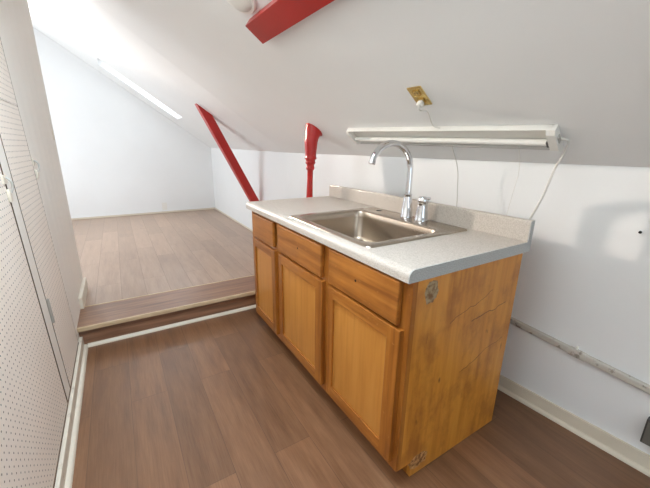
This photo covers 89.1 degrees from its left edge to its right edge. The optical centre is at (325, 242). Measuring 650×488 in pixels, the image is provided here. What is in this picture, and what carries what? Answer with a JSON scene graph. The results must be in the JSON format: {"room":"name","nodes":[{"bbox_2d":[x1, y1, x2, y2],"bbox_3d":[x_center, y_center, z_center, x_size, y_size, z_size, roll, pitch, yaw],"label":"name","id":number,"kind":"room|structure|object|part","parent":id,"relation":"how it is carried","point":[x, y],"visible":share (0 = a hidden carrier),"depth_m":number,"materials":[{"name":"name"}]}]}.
{"room":"attic kitchenette","nodes":[
{"label":"attic kitchenette","id":0,"kind":"room"},
{"bbox_2d":[0,0,82,487],"bbox_3d":[-0.579,-0.076,0.160,0.196,2.300,4.700,-9,19,-31],"label":"wall","id":1,"kind":"structure","parent":0,"point":[17,37],"depth_m":1.72,"materials":[{"name":"grey paint"}]},
{"bbox_2d":[0,169,66,487],"bbox_3d":[-0.556,0.075,0.289,0.061,1.780,2.115,-9,19,-31],"label":"door","id":2,"kind":"structure","parent":1,"relation":"in","point":[33,402],"depth_m":1.02,"materials":[{"name":"beige paint"}]},
{"bbox_3d":[-1.092,-0.163,1.143,0.010,0.044,0.028,-9,19,-31],"label":"hasp plate","id":3,"kind":"part","parent":2,"relation":"part of","materials":[{"name":"beige paint"}]},
{"bbox_2d":[0,40,77,385],"bbox_3d":[-1.284,-0.258,1.417,0.061,1.780,0.470,-9,19,-31],"label":"door","id":4,"kind":"structure","parent":1,"relation":"in","point":[12,135],"depth_m":1.43,"materials":[{"name":"beige paint"}]},
{"bbox_3d":[-1.279,-0.834,1.226,0.028,0.566,0.415,-9,19,-31],"label":"pegboard panel","id":5,"kind":"part","parent":4,"relation":"part of","materials":[{"name":"white wood"}]},
{"bbox_3d":[-1.387,-0.331,1.590,0.010,0.044,0.028,-9,19,-31],"label":"hasp plate","id":6,"kind":"part","parent":4,"relation":"part of","materials":[{"name":"beige paint"}]},
{"bbox_2d":[54,337,87,487],"bbox_3d":[-0.330,1.059,0.258,0.034,0.070,4.053,-9,19,-31],"label":"baseboard","id":7,"kind":"structure","parent":1,"relation":"attached to","point":[65,471],"depth_m":1.34,"materials":[{"name":"paint"}]},
{"bbox_3d":[-0.324,1.084,0.270,0.017,0.017,4.053,-9,19,-31],"label":"shoe moulding","id":8,"kind":"part","parent":7,"relation":"part of","materials":[{"name":"beige paint"}]},
{"bbox_2d":[78,277,87,308],"bbox_3d":[-1.637,0.337,2.235,0.020,0.078,0.400,-9,19,-31],"label":"baseboard","id":9,"kind":"structure","parent":1,"relation":"attached to","point":[84,286],"depth_m":2.17,"materials":[{"name":"beige paint"}]},
{"bbox_2d":[33,27,214,217],"bbox_3d":[-3.269,-1.824,4.511,3.350,3.200,0.400,-9,19,-31],"label":"wall","id":10,"kind":"structure","parent":0,"point":[118,155],"depth_m":4.63,"materials":[{"name":"white paint"}]},
{"bbox_2d":[71,207,214,219],"bbox_3d":[-2.694,-0.449,5.035,1.997,0.025,0.012,-9,19,-31],"label":"baseboard","id":11,"kind":"structure","parent":10,"relation":"attached to","point":[214,207],"depth_m":4.97,"materials":[{"name":"beige paint"}]},
{"bbox_2d":[162,203,166,209],"bbox_3d":[-2.497,-0.565,5.131,0.070,0.115,0.009,-9,19,-31],"label":"wall outlet","id":12,"kind":"object","parent":10,"relation":"attached to","point":[164,205],"visible":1,"depth_m":5.13,"materials":[{"name":"white plastic"}]},
{"bbox_2d":[72,209,254,305],"bbox_3d":[-2.337,0.074,3.499,3.200,0.130,3.345,-9,19,-31],"label":"floor","id":13,"kind":"structure","parent":0,"point":[121,257],"depth_m":3.23,"materials":[{"name":"wood"}]},
{"bbox_2d":[28,0,649,166],"bbox_3d":[-1.098,-1.421,1.228,3.586,2.127,7.635,-9,19,-31],"label":"ceiling","id":14,"kind":"structure","parent":0,"point":[582,67],"depth_m":1.33,"materials":[{"name":"white paint"}]},
{"bbox_2d":[226,0,257,13],"bbox_3d":[-0.351,-0.996,1.318,0.150,0.112,0.176,-9,19,-31],"label":"ceiling light","id":15,"kind":"object","parent":14,"relation":"attached to","point":[244,6],"visible":1,"depth_m":1.33,"materials":[{"name":"white glass"}]},
{"bbox_3d":[-0.356,-0.988,1.317,0.122,0.092,0.142,-9,19,-31],"label":"lamp shade","id":16,"kind":"part","parent":15,"relation":"part of","materials":[{"name":"white glass"}]},
{"bbox_2d":[245,0,333,43],"bbox_3d":[0.632,-0.574,0.164,0.102,0.128,3.301,-10,19,-33],"label":"beam","id":17,"kind":"structure","parent":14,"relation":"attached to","point":[277,16],"depth_m":1.27,"materials":[{"name":"red wood"}]},
{"bbox_2d":[407,86,431,104],"bbox_3d":[0.384,-0.597,1.346,0.086,0.062,0.070,-10,19,-35],"label":"outlet","id":18,"kind":"object","parent":14,"relation":"attached to","point":[416,92],"visible":0.88,"depth_m":1.33,"materials":[{"name":"gold metal"}]},
{"bbox_2d":[412,90,420,96],"bbox_3d":[0.367,-0.603,1.332,0.026,0.020,0.032,-10,19,-35],"label":"socket","id":19,"kind":"object","parent":18,"relation":"attached to","point":[415,93],"depth_m":1.33,"materials":[{"name":"gold metal"}]},
{"bbox_2d":[416,100,439,128],"bbox_3d":[0.441,-0.546,1.412,0.161,0.104,0.030,-12,20,-38],"label":"power cord","id":20,"kind":"object","parent":18,"relation":"attached to","point":[420,103],"visible":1,"depth_m":1.36,"materials":[{"name":"white plastic"}]},
{"bbox_2d":[346,124,569,219],"bbox_3d":[0.522,-0.148,1.662,0.161,0.848,1.122,-11,20,-36],"label":"strip light","id":21,"kind":"object","parent":14,"relation":"attached to","point":[542,136],"depth_m":1.39,"materials":[{"name":"white plastic"}]},
{"bbox_3d":[0.617,-0.241,1.601,0.061,0.462,0.029,8,17,24],"label":"pull cord","id":22,"kind":"part","parent":21,"relation":"part of","materials":[{"name":"white plastic"}]},
{"bbox_2d":[507,149,519,212],"bbox_3d":[0.775,-0.171,1.385,0.025,0.451,0.019,-6,17,-23],"label":"string","id":23,"kind":"object","parent":21,"relation":"hanging from","point":[519,149],"visible":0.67,"depth_m":1.35,"materials":[{"name":"white fabric"}]},
{"bbox_3d":[0.826,-0.006,1.303,0.060,0.780,0.128,-4,17,-17],"label":"appliance cord","id":24,"kind":"part","parent":21,"relation":"part of","materials":[{"name":"white plastic"}]},
{"bbox_2d":[72,308,649,487],"bbox_3d":[0.466,0.990,0.780,2.250,0.060,4.100,-9,19,-31],"label":"floor","id":25,"kind":"structure","parent":0,"point":[221,401],"depth_m":1.36,"materials":[{"name":"brown laminate"}]},
{"bbox_2d":[77,275,255,347],"bbox_3d":[-0.767,0.404,2.412,1.713,0.137,0.327,-9,19,-31],"label":"step","id":26,"kind":"structure","parent":25,"relation":"on","point":[107,322],"depth_m":2.16,"materials":[{"name":"brown wood"}]},
{"bbox_3d":[-0.672,0.490,2.333,1.655,0.018,0.018,-9,18,-30],"label":"shoe moulding","id":27,"kind":"part","parent":26,"relation":"part of","materials":[{"name":"beige paint"}]},
{"bbox_2d":[304,123,321,197],"bbox_3d":[-0.087,-0.172,2.367,0.118,1.290,0.112,5,16,13],"label":"turned post","id":28,"kind":"object","parent":25,"relation":"on","point":[312,133],"visible":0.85,"depth_m":2.21,"materials":[{"name":"red paint"}]},
{"bbox_2d":[252,211,522,476],"bbox_3d":[0.127,0.284,1.730,0.590,0.767,1.339,-9,19,-31],"label":"base cabinet","id":29,"kind":"object","parent":25,"relation":"on","point":[415,367],"visible":0.94,"depth_m":1.20,"materials":[{"name":"orange wood"}]},
{"bbox_3d":[-0.352,-0.078,1.878,0.019,0.135,0.315,-9,19,-31],"label":"drawer","id":30,"kind":"part","parent":29,"relation":"part of","materials":[{"name":"orange wood"}]},
{"bbox_3d":[-0.356,0.244,1.969,0.005,0.412,0.258,-9,19,-31],"label":"door panel","id":31,"kind":"part","parent":29,"relation":"part of","materials":[{"name":"brown wood"}]},
{"bbox_3d":[-0.354,0.245,1.964,0.019,0.500,0.332,-9,19,-31],"label":"door","id":32,"kind":"part","parent":29,"relation":"part of","materials":[{"name":"orange wood"}]},
{"bbox_3d":[-0.129,0.346,1.617,0.005,0.414,0.352,-9,19,-31],"label":"door panel","id":33,"kind":"part","parent":29,"relation":"part of","materials":[{"name":"brown wood"}]},
{"bbox_3d":[-0.125,0.026,1.526,0.019,0.139,0.433,-9,19,-31],"label":"drawer","id":34,"kind":"part","parent":29,"relation":"part of","materials":[{"name":"orange wood"}]},
{"bbox_3d":[-0.124,0.349,1.608,0.019,0.502,0.436,-9,19,-31],"label":"door","id":35,"kind":"part","parent":29,"relation":"part of","materials":[{"name":"orange wood"}]},
{"bbox_3d":[-0.098,0.288,1.586,0.020,0.701,1.339,-9,19,-31],"label":"frame","id":36,"kind":"part","parent":29,"relation":"part of","materials":[{"name":"orange wood"}]},
{"bbox_3d":[0.117,0.457,1.236,0.005,0.414,0.318,-9,19,-31],"label":"door panel","id":37,"kind":"part","parent":29,"relation":"part of","materials":[{"name":"brown wood"}]},
{"bbox_3d":[0.122,0.459,1.227,0.019,0.502,0.402,-9,19,-31],"label":"door","id":38,"kind":"part","parent":29,"relation":"part of","materials":[{"name":"orange wood"}]},
{"bbox_3d":[0.122,0.136,1.143,0.019,0.143,0.384,-9,19,-31],"label":"drawer","id":39,"kind":"part","parent":29,"relation":"part of","materials":[{"name":"orange wood"}]},
{"bbox_2d":[246,185,534,283],"bbox_3d":[0.141,-0.148,1.632,0.632,0.119,1.378,-9,19,-31],"label":"countertop","id":40,"kind":"structure","parent":29,"relation":"on","point":[488,237],"depth_m":1.26,"materials":[{"name":"laminate"}]},
{"bbox_2d":[290,207,466,247],"bbox_3d":[0.212,-0.015,1.532,0.548,0.170,0.628,-9,19,-31],"label":"sink","id":41,"kind":"object","parent":40,"relation":"in","point":[370,227],"visible":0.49,"depth_m":1.65,"materials":[{"name":"silver metal"}]},
{"bbox_2d":[369,140,430,221],"bbox_3d":[0.336,-0.275,1.486,0.282,0.360,0.162,-9,19,-31],"label":"faucet","id":42,"kind":"object","parent":40,"relation":"on","point":[421,215],"visible":1,"depth_m":1.53,"materials":[{"name":"silver metal"}]},
{"bbox_3d":[0.304,-0.334,1.509,0.264,0.260,0.029,-9,19,-31],"label":"spout","id":43,"kind":"part","parent":42,"relation":"part of","materials":[{"name":"silver metal"}]},
{"bbox_3d":[0.452,-0.145,1.543,0.062,0.082,0.062,-9,19,-31],"label":"handle","id":44,"kind":"part","parent":42,"relation":"part of","materials":[{"name":"silver metal"}]},
{"bbox_3d":[0.492,0.441,1.201,0.550,0.767,0.016,-9,19,-31],"label":"panel","id":45,"kind":"part","parent":29,"relation":"part of","materials":[{"name":"brown wood"}]},
{"bbox_2d":[211,148,649,454],"bbox_3d":[0.243,-0.118,2.505,0.250,1.239,7.698,-10,19,-33],"label":"wall","id":46,"kind":"structure","parent":0,"point":[583,282],"depth_m":1.36,"materials":[{"name":"white paint"}]},
{"bbox_2d":[195,103,258,201],"bbox_3d":[-0.981,-0.788,3.446,0.614,1.197,0.085,-9,19,-31],"label":"brace","id":47,"kind":"object","parent":46,"relation":"attached to","point":[209,120],"visible":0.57,"depth_m":3.36,"materials":[{"name":"red paint"}]},
{"bbox_2d":[215,208,252,231],"bbox_3d":[-1.006,-0.199,4.253,0.030,0.021,3.185,-9,19,-31],"label":"baseboard","id":48,"kind":"structure","parent":46,"relation":"attached to","point":[215,208],"depth_m":4.61,"materials":[{"name":"beige paint"}]},
{"bbox_2d":[329,185,532,241],"bbox_3d":[0.400,-0.207,1.784,0.022,0.082,1.374,-9,19,-31],"label":"backsplash","id":49,"kind":"structure","parent":46,"relation":"attached to","point":[512,227],"depth_m":1.49,"materials":[{"name":"laminate"}]},
{"bbox_2d":[498,374,649,476],"bbox_3d":[1.210,0.825,1.168,0.028,0.066,4.040,-10,19,-35],"label":"baseboard","id":50,"kind":"structure","parent":46,"relation":"attached to","point":[618,448],"depth_m":1.37,"materials":[{"name":"beige paint"}]},
{"bbox_2d":[510,317,649,393],"bbox_3d":[1.387,0.655,0.877,0.024,0.259,2.256,-10,19,-35],"label":"pipe","id":51,"kind":"object","parent":46,"relation":"attached to","point":[571,350],"visible":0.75,"depth_m":1.32,"materials":[{"name":"white metal"}]},
{"bbox_2d":[640,416,649,445],"bbox_3d":[1.181,0.685,1.169,0.034,0.098,0.078,-10,19,-35],"label":"outlet box","id":52,"kind":"object","parent":46,"relation":"attached to","point":[645,438],"visible":1,"depth_m":1.18,"materials":[{"name":"grey metal"}]}
]}

